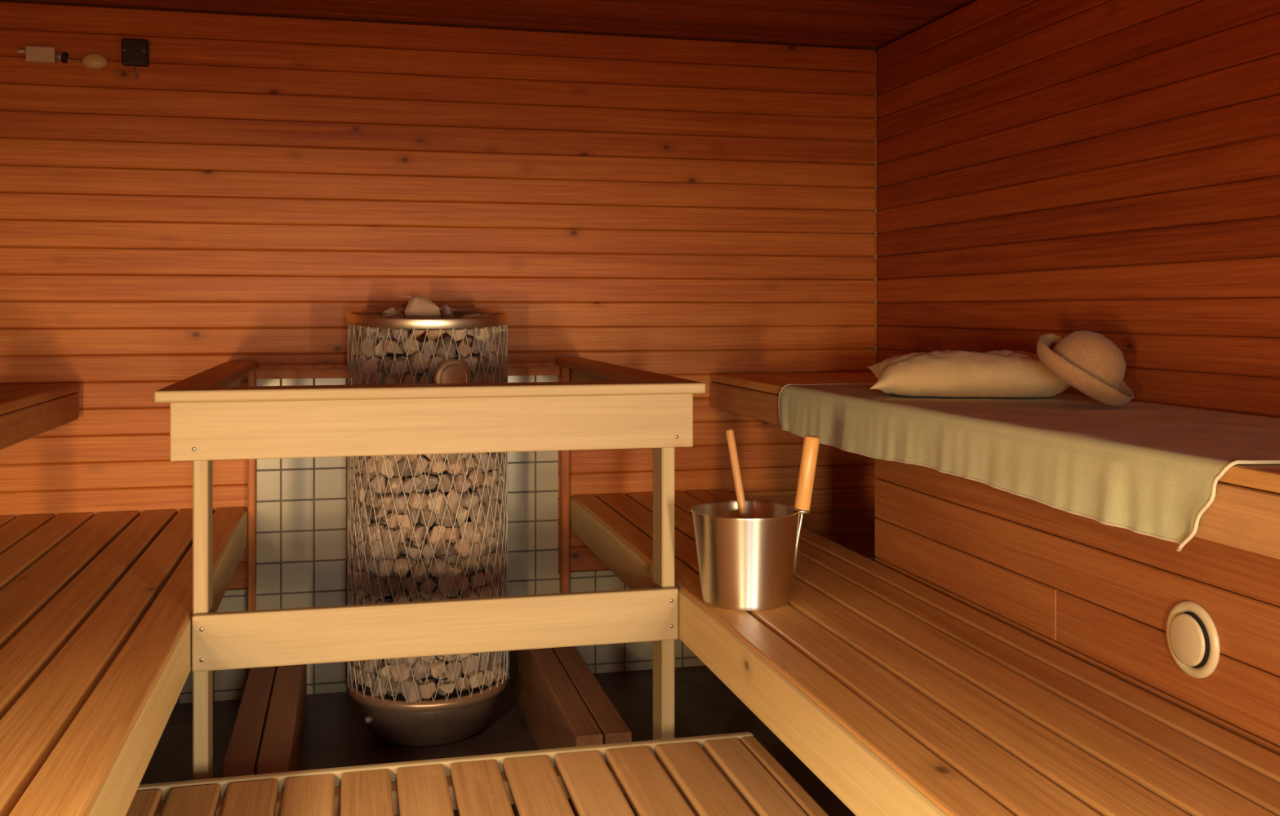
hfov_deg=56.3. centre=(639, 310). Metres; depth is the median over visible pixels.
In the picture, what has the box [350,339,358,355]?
stone
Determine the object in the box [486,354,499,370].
stone
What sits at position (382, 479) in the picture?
stone
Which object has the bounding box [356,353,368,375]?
stone
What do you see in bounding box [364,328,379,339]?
stone
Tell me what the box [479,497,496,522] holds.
stone
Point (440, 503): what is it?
stone
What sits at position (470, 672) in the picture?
stone
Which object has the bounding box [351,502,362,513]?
stone
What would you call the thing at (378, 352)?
stone
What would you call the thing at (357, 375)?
stone
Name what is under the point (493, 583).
stone
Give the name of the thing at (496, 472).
stone
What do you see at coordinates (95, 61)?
oval cover
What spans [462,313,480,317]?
stone
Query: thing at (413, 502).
stone
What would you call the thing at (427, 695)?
stone
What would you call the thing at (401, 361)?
stone
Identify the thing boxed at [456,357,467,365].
stone
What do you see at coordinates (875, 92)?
trim
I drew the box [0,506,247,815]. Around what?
bench
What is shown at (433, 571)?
stone
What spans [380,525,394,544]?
stone
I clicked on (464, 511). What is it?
stone
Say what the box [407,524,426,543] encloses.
stone
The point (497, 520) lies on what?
stone
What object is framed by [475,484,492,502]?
stone
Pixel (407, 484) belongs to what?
stone
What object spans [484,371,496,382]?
stone
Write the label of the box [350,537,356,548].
stone
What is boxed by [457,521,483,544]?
stone
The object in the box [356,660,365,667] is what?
stone
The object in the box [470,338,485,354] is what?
stone
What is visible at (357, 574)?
stone
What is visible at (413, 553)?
stone
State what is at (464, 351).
stone
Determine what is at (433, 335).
stone
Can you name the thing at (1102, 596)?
wall panel
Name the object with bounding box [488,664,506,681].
stone
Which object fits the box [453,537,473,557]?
stone
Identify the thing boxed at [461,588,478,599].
stone
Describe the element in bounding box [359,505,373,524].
stone
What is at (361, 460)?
stone
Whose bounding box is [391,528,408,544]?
stone
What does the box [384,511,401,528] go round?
stone
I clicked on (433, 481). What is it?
stone
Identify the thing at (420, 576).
stone
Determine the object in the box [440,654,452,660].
stone
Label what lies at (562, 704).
bench
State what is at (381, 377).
stone
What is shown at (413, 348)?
stone
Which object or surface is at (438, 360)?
stone
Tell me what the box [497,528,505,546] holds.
stone
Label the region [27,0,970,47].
ceiling
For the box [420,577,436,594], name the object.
stone
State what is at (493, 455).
stone
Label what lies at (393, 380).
stone
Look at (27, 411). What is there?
bench
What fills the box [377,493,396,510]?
stone
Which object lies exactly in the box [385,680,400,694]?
stone
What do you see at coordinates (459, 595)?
stone
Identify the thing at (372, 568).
stone
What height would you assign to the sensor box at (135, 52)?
0.116 m
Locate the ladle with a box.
[725,429,747,518]
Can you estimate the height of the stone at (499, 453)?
0.050 m
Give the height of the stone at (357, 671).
0.052 m
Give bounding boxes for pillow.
[866,350,1071,397]
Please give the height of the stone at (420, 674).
0.055 m
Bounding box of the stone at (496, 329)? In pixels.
[491,327,503,336]
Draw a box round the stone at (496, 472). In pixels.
[490,470,500,484]
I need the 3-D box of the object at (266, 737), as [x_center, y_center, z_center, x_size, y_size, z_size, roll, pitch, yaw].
[-0.943,1.070,3.075,0.134,0.240,1.180,0,0,-14]
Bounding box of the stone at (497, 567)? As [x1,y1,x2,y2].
[483,563,503,580]
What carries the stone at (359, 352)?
on the stone at (361, 356)
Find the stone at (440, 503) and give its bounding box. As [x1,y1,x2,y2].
[426,491,445,515]
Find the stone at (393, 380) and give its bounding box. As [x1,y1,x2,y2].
[383,372,401,384]
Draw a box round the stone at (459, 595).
[445,594,462,599]
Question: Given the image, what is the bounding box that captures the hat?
[1036,330,1133,406]
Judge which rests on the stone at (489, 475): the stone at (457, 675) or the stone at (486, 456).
the stone at (486, 456)
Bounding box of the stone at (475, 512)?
[469,503,485,523]
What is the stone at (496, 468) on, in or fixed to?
on the stone at (500, 495)
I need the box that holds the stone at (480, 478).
[467,469,484,487]
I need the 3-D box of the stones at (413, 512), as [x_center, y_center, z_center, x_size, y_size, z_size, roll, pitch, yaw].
[-0.600,0.559,3.384,0.357,0.984,0.358,0,0,-14]
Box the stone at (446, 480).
[437,474,454,492]
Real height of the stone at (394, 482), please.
0.044 m
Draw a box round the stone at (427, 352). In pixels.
[420,339,438,359]
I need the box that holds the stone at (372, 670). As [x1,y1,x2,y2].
[363,659,382,674]
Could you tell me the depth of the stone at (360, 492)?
3.26 m
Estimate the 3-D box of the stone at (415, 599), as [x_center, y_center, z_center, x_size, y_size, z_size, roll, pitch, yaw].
[-0.594,0.787,3.196,0.047,0.052,0.042,0,0,-6]
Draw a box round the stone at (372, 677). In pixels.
[359,671,377,688]
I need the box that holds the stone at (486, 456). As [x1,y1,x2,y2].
[474,453,491,471]
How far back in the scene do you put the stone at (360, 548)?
3.25 m
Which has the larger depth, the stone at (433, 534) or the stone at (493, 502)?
the stone at (493, 502)
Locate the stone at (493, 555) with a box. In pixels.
[484,551,499,569]
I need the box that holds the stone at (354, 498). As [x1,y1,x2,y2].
[352,488,368,502]
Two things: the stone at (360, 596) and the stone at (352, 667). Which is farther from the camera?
the stone at (352, 667)
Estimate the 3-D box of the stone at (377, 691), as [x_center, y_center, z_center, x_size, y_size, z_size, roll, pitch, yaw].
[-0.703,1.017,3.222,0.052,0.055,0.042,0,0,25]
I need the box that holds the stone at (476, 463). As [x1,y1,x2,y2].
[464,457,479,472]
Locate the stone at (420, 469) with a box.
[411,456,428,474]
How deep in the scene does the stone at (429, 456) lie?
3.18 m
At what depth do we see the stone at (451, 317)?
3.28 m
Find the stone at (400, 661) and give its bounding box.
[385,657,404,666]
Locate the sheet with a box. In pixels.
[777,382,1279,551]
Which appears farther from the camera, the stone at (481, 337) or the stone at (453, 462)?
the stone at (481, 337)
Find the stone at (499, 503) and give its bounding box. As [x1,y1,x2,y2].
[495,501,502,518]
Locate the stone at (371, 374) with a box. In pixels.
[364,373,373,384]
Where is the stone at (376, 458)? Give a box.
[369,455,386,462]
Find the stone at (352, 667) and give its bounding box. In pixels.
[351,663,358,682]
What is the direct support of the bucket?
on the bench at (900, 696)
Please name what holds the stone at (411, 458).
on the stone at (406, 473)
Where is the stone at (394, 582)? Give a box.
[385,577,401,595]
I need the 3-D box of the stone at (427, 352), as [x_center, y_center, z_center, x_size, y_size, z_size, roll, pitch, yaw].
[-0.563,0.104,3.200,0.048,0.053,0.055,0,0,-12]
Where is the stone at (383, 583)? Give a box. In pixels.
[368,576,386,596]
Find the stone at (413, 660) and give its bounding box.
[400,657,418,667]
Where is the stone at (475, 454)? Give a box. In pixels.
[471,453,484,456]
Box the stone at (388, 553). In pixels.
[382,539,400,559]
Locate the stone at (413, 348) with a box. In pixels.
[402,337,420,355]
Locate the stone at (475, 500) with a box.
[462,492,479,510]
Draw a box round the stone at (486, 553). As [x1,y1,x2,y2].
[479,551,494,567]
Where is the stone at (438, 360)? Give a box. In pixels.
[426,355,444,376]
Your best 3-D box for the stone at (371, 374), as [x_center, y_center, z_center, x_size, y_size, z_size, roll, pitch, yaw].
[-0.735,0.192,3.255,0.032,0.058,0.047,0,0,-16]
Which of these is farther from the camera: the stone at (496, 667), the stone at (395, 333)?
the stone at (496, 667)
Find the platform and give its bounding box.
[125,732,829,815]
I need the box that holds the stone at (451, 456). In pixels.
[439,453,457,461]
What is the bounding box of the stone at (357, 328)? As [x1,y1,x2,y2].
[355,326,365,340]
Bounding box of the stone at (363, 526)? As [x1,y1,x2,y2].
[353,520,370,538]
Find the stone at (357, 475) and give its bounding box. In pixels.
[355,472,364,492]
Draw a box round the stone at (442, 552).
[435,541,454,556]
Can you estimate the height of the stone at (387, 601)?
0.036 m
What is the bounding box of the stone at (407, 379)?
[401,373,418,384]
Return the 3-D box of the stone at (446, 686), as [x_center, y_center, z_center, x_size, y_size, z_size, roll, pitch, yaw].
[-0.520,1.017,3.212,0.050,0.032,0.052,0,0,-16]
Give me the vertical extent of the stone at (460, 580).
0.050 m
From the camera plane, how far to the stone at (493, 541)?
3.30 m
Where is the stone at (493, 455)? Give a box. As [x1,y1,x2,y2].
[489,453,497,469]
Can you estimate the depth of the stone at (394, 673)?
3.19 m
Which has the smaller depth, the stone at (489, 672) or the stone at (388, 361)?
the stone at (388, 361)
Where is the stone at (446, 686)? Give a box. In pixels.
[435,682,456,694]
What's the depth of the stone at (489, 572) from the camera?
3.30 m
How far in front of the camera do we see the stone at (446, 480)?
3.20 m
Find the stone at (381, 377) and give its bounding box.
[368,372,385,384]
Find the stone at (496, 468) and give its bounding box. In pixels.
[488,466,503,477]
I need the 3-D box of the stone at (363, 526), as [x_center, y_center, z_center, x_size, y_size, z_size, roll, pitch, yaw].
[-0.758,0.598,3.280,0.050,0.057,0.049,0,0,-29]
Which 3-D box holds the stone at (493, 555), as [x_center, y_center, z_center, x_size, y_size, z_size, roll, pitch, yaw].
[-0.420,0.698,3.338,0.050,0.049,0.058,0,0,20]
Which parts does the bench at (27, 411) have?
slatted seat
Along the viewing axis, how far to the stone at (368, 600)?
3.22 m
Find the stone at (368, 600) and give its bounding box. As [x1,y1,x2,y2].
[364,592,384,604]
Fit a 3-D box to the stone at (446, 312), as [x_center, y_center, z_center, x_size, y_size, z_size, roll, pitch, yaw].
[-0.542,0.028,3.415,0.064,0.088,0.064,0,0,22]
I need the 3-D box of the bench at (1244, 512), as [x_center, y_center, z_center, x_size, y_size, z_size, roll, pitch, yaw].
[1.102,0.268,1.677,0.599,0.112,4.924,0,0,-14]
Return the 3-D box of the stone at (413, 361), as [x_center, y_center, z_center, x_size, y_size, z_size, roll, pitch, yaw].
[-0.590,0.141,3.203,0.058,0.058,0.054,0,0,-34]
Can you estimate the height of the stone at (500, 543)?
0.058 m
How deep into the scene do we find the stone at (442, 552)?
3.20 m
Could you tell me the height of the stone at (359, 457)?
0.051 m
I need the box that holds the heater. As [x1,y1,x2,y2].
[346,306,508,747]
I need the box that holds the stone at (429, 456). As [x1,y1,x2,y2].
[424,453,439,461]
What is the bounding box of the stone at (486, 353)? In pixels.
[480,337,497,356]
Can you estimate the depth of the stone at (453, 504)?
3.20 m
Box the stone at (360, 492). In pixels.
[358,488,368,503]
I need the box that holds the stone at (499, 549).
[489,546,503,563]
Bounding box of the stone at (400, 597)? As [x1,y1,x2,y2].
[392,589,409,602]
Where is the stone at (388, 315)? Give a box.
[382,313,395,317]
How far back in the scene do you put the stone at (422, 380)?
3.19 m
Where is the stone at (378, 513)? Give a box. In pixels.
[373,507,389,519]
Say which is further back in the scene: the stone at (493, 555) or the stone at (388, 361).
the stone at (493, 555)
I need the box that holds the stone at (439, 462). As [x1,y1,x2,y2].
[427,455,447,474]
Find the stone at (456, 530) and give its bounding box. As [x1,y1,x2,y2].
[445,527,460,542]
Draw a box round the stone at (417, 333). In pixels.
[408,330,425,339]
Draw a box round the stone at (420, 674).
[411,658,431,679]
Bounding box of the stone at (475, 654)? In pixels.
[472,653,482,656]
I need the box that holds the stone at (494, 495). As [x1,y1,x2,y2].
[486,483,501,502]
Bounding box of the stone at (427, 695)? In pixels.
[419,682,435,699]
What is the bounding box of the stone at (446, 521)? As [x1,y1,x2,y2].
[435,506,455,527]
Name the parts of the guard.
post, post, rail, rail, post, post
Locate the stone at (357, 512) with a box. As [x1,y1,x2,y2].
[355,507,362,520]
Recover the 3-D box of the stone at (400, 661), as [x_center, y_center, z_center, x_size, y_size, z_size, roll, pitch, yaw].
[-0.656,0.926,3.204,0.056,0.064,0.062,0,0,7]
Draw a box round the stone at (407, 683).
[400,676,421,702]
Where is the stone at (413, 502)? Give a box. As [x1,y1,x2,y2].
[408,491,427,510]
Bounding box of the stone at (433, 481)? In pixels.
[417,474,440,488]
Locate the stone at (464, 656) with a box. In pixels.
[453,653,471,661]
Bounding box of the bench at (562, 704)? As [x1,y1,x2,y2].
[510,646,631,815]
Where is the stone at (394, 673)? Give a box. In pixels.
[389,663,410,682]
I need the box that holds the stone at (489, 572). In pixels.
[484,567,494,583]
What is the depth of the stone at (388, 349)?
3.19 m
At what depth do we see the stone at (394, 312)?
3.35 m
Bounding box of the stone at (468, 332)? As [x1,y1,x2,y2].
[466,328,480,336]
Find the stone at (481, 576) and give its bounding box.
[471,571,486,587]
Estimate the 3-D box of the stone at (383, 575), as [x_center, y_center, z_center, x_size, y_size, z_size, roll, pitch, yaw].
[-0.679,0.698,3.217,0.049,0.064,0.056,0,0,-17]
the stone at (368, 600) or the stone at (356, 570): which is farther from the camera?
the stone at (356, 570)
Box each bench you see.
[0,383,79,449]
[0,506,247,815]
[510,646,631,815]
[569,489,1279,815]
[710,371,1279,559]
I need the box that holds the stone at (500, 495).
[497,484,504,499]
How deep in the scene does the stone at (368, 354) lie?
3.23 m
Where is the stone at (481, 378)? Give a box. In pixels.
[470,369,488,382]
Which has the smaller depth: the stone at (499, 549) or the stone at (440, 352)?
the stone at (440, 352)
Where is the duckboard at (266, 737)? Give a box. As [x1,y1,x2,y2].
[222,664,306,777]
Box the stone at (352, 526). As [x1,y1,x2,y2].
[349,520,359,537]
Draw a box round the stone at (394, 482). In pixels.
[386,476,404,493]
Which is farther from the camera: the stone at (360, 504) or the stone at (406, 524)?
the stone at (360, 504)
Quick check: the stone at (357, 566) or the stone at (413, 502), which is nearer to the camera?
the stone at (413, 502)
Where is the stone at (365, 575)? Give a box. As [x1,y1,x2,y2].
[360,573,376,595]
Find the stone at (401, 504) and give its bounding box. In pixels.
[388,493,410,513]
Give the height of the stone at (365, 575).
0.065 m
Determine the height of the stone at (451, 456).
0.071 m
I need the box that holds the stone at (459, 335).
[446,329,465,341]
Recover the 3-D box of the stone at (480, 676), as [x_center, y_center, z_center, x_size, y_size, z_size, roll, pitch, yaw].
[-0.450,1.011,3.269,0.048,0.044,0.042,0,0,43]
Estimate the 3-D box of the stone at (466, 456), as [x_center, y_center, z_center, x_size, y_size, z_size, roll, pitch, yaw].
[-0.474,0.379,3.237,0.050,0.051,0.042,0,0,-2]
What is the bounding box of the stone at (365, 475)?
[362,473,375,488]
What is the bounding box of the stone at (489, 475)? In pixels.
[480,471,494,488]
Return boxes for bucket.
[690,435,819,610]
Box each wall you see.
[0,0,878,704]
[877,0,1279,417]
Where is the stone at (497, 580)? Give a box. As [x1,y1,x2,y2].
[495,577,505,590]
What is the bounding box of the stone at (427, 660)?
[419,656,435,664]
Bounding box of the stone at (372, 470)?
[362,457,380,476]
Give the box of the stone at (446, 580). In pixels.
[437,573,459,597]
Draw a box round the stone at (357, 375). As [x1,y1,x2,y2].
[351,373,364,385]
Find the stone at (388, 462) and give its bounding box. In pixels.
[375,457,395,478]
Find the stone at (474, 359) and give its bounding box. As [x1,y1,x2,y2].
[463,355,477,373]
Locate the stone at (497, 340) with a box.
[493,338,502,356]
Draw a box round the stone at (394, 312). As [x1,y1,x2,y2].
[381,307,402,317]
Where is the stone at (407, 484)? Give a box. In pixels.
[401,477,422,493]
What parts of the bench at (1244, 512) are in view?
slatted seat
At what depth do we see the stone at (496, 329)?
3.32 m
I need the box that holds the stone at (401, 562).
[393,557,410,577]
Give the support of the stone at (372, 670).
on the stone at (372, 677)
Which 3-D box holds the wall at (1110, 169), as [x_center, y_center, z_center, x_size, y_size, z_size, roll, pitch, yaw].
[1.448,0.115,1.759,0.100,2.250,5.140,0,0,-14]
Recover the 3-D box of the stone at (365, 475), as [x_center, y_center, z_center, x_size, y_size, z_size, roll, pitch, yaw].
[-0.735,0.465,3.254,0.039,0.045,0.045,0,0,4]
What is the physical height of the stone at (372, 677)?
0.051 m
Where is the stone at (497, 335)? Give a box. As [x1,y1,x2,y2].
[492,326,502,338]
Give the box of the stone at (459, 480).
[453,474,471,493]
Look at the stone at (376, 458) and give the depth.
3.21 m
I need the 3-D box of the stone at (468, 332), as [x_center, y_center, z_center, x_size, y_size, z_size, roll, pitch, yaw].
[-0.455,0.051,3.258,0.040,0.042,0.046,0,0,2]
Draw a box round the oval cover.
[81,53,107,70]
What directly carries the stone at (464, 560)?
in the heater
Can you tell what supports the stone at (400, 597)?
on the stone
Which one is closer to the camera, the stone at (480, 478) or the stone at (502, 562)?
the stone at (480, 478)
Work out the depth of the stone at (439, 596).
3.20 m
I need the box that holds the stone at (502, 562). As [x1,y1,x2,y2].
[499,560,506,569]
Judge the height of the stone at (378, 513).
0.035 m
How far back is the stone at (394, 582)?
3.19 m
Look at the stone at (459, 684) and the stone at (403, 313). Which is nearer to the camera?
the stone at (459, 684)
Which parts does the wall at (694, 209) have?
tile panel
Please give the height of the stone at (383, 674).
0.045 m
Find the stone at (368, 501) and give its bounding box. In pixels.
[364,488,382,509]
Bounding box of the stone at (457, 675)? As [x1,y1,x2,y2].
[444,660,462,680]
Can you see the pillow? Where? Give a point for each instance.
(936, 373)
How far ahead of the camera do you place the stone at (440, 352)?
3.19 m
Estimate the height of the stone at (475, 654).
0.061 m
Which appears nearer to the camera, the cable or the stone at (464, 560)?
the stone at (464, 560)
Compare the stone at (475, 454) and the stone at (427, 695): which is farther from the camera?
the stone at (475, 454)
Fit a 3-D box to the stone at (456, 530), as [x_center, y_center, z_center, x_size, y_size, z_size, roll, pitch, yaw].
[-0.505,0.604,3.221,0.037,0.044,0.051,0,0,13]
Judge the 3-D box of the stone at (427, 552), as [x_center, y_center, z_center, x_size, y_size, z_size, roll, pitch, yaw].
[-0.563,0.645,3.202,0.047,0.044,0.045,0,0,15]
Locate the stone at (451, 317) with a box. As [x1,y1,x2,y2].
[444,315,454,335]
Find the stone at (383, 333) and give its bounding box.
[374,328,393,338]
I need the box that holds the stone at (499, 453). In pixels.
[488,452,501,466]
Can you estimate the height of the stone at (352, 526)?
0.056 m
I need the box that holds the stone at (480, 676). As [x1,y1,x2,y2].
[468,671,485,688]
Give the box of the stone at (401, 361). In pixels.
[390,357,408,376]
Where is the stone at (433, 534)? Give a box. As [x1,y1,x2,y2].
[426,524,446,549]
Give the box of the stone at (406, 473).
[392,458,413,476]
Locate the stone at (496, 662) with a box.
[488,651,502,666]
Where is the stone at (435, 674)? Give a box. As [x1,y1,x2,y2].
[430,659,446,678]
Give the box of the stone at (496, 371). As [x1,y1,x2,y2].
[493,370,503,382]
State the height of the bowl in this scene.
0.151 m
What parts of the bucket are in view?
handle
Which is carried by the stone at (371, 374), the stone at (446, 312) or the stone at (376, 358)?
the stone at (376, 358)
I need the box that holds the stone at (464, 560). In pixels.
[460,555,479,570]
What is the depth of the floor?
3.40 m
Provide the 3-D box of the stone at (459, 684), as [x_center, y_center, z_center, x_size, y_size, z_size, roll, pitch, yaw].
[-0.485,1.012,3.241,0.039,0.042,0.045,0,0,14]
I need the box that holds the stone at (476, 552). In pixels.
[471,540,485,559]
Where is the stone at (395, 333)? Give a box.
[391,329,408,342]
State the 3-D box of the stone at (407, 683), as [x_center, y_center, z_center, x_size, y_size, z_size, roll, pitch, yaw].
[-0.611,1.016,3.195,0.055,0.067,0.056,0,0,-30]
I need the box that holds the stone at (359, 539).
[355,536,364,557]
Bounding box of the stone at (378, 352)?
[374,337,387,356]
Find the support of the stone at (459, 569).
on the stone at (446, 580)
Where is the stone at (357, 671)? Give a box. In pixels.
[353,667,363,685]
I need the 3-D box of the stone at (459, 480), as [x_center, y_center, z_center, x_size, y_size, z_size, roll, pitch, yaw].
[-0.481,0.470,3.238,0.053,0.052,0.048,0,0,38]
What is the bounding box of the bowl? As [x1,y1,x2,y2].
[346,675,507,747]
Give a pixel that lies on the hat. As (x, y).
(1087, 361)
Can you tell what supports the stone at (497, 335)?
on the stone
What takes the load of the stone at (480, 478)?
on the stone at (486, 496)
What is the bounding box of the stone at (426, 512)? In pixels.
[420,505,438,528]
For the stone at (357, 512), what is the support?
on the stone at (363, 526)
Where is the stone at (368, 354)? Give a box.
[358,333,378,359]
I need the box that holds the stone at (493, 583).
[488,580,501,596]
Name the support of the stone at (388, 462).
on the stone at (394, 482)
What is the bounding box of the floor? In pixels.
[139,665,855,815]
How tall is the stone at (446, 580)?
0.076 m
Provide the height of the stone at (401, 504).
0.053 m
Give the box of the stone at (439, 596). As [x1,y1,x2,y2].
[430,590,446,600]
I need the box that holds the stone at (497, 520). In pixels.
[494,513,503,530]
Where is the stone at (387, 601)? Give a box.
[376,599,392,604]
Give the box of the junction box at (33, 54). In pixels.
[16,45,68,63]
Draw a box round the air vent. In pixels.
[1165,600,1220,679]
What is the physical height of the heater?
1.196 m
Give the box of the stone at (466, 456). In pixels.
[455,453,471,459]
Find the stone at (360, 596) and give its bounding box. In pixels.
[357,587,369,604]
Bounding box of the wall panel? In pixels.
[875,458,1279,756]
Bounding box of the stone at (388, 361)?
[377,356,392,374]
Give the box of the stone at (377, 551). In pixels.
[369,539,385,562]
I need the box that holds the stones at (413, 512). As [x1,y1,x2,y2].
[369,335,490,696]
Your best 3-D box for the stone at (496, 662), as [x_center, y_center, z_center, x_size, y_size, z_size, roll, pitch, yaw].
[-0.410,0.968,3.349,0.066,0.053,0.043,0,0,23]
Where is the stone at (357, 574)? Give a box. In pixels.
[351,572,366,587]
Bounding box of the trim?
[874,53,877,518]
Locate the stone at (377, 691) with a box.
[372,677,388,697]
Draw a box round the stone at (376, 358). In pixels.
[360,355,380,373]
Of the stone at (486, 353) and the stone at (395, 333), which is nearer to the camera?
the stone at (395, 333)
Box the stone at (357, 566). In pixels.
[354,555,367,570]
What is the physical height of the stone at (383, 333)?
0.037 m
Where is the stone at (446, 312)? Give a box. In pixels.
[441,304,455,318]
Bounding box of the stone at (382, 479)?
[368,473,386,493]
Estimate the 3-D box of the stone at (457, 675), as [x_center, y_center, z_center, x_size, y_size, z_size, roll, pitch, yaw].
[-0.500,0.972,3.222,0.041,0.048,0.049,0,0,-43]
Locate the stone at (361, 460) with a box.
[356,457,368,472]
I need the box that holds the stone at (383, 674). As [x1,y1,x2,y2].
[377,665,392,681]
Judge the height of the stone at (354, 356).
0.040 m
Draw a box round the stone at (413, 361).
[407,352,430,373]
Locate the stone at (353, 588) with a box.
[352,585,360,595]
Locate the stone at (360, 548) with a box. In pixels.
[357,537,369,556]
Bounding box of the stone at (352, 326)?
[351,325,356,335]
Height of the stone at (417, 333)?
0.046 m
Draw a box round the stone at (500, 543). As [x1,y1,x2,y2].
[492,529,502,551]
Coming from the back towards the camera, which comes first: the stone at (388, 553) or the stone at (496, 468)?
the stone at (496, 468)
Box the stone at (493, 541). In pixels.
[484,536,496,552]
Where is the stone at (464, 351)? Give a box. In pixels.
[456,340,473,357]
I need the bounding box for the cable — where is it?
[67,57,80,61]
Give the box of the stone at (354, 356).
[348,355,359,368]
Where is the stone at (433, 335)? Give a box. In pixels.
[427,330,446,340]
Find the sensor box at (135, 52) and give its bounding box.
[121,38,149,78]
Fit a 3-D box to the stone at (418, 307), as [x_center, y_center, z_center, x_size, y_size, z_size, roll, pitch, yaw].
[-0.606,0.005,3.338,0.101,0.090,0.058,0,0,-26]
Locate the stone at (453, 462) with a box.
[445,457,466,475]
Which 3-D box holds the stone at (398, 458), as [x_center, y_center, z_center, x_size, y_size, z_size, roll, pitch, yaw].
[-0.658,0.380,3.203,0.053,0.056,0.051,0,0,37]
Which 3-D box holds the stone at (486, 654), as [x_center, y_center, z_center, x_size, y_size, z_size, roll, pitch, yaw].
[-0.435,0.956,3.292,0.049,0.065,0.050,0,0,8]
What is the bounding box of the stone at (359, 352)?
[354,340,361,355]
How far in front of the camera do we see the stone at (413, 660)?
3.17 m
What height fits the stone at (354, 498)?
0.042 m
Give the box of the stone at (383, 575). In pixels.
[377,558,395,581]
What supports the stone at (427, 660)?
on the stone at (420, 674)
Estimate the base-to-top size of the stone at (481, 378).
0.062 m
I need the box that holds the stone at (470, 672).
[461,654,480,676]
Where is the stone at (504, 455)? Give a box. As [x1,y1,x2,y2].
[487,452,505,464]
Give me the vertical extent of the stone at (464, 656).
0.056 m
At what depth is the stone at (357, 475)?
3.28 m
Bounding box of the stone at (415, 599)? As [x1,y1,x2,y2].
[409,595,425,601]
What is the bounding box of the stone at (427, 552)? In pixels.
[421,543,438,560]
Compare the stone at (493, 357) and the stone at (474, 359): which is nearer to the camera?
the stone at (474, 359)
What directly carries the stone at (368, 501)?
on the stone at (378, 513)
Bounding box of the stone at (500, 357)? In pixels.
[495,354,504,370]
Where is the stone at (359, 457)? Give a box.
[351,456,369,468]
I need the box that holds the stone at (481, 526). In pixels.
[476,519,493,541]
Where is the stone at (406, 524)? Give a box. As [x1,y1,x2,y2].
[396,515,416,530]
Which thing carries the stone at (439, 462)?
on the stone at (433, 481)
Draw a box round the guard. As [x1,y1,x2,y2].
[154,357,705,780]
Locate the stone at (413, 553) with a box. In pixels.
[398,543,422,561]
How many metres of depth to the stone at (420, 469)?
3.18 m
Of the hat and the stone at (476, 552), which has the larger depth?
the stone at (476, 552)
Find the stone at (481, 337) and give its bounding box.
[473,328,492,342]
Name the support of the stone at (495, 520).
on the stone at (500, 543)
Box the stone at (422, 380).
[418,371,433,383]
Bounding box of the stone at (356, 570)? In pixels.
[349,567,363,583]
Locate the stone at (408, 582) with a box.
[404,576,418,601]
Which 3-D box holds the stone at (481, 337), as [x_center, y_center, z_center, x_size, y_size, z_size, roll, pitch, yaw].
[-0.432,0.062,3.295,0.050,0.065,0.052,0,0,-21]
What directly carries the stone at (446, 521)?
on the stone at (456, 530)
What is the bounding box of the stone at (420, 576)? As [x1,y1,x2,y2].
[410,561,428,582]
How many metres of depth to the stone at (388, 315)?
3.26 m
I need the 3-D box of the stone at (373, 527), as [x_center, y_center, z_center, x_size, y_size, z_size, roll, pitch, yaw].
[-0.718,0.614,3.242,0.047,0.074,0.052,0,0,-28]
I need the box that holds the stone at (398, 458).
[386,455,404,462]
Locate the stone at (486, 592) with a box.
[475,583,493,598]
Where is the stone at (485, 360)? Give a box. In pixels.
[475,355,492,371]
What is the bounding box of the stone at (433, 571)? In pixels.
[428,558,448,577]
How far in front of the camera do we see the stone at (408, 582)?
3.19 m
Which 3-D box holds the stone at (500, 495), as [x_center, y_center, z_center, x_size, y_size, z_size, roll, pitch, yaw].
[-0.413,0.512,3.392,0.048,0.048,0.046,0,0,-44]
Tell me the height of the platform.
0.311 m
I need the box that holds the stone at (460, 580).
[457,574,469,591]
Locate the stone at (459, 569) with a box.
[448,564,463,580]
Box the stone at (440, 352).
[435,338,456,360]
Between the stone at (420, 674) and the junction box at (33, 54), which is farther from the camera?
the junction box at (33, 54)
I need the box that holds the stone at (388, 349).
[382,339,404,354]
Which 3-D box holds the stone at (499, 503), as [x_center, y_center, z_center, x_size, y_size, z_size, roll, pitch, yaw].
[-0.414,0.561,3.367,0.059,0.052,0.046,0,0,-4]
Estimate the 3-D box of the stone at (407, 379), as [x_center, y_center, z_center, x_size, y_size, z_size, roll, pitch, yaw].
[-0.615,0.194,3.199,0.049,0.051,0.069,0,0,-11]
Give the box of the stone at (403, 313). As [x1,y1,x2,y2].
[402,311,412,334]
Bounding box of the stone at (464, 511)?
[455,508,471,526]
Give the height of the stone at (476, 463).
0.043 m
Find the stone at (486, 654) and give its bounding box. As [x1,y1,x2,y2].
[473,652,492,671]
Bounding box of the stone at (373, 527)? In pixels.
[365,522,384,549]
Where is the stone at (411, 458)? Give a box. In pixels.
[402,454,419,462]
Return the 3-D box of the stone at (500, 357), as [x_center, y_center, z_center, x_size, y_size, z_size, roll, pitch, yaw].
[-0.413,0.142,3.388,0.050,0.055,0.049,0,0,18]
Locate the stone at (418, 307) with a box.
[404,296,441,318]
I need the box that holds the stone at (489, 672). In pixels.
[479,668,497,686]
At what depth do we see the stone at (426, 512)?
3.18 m
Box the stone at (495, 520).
[490,520,496,534]
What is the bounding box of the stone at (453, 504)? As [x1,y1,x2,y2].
[444,488,464,514]
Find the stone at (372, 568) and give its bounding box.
[363,555,378,574]
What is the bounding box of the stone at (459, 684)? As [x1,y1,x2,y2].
[453,676,469,691]

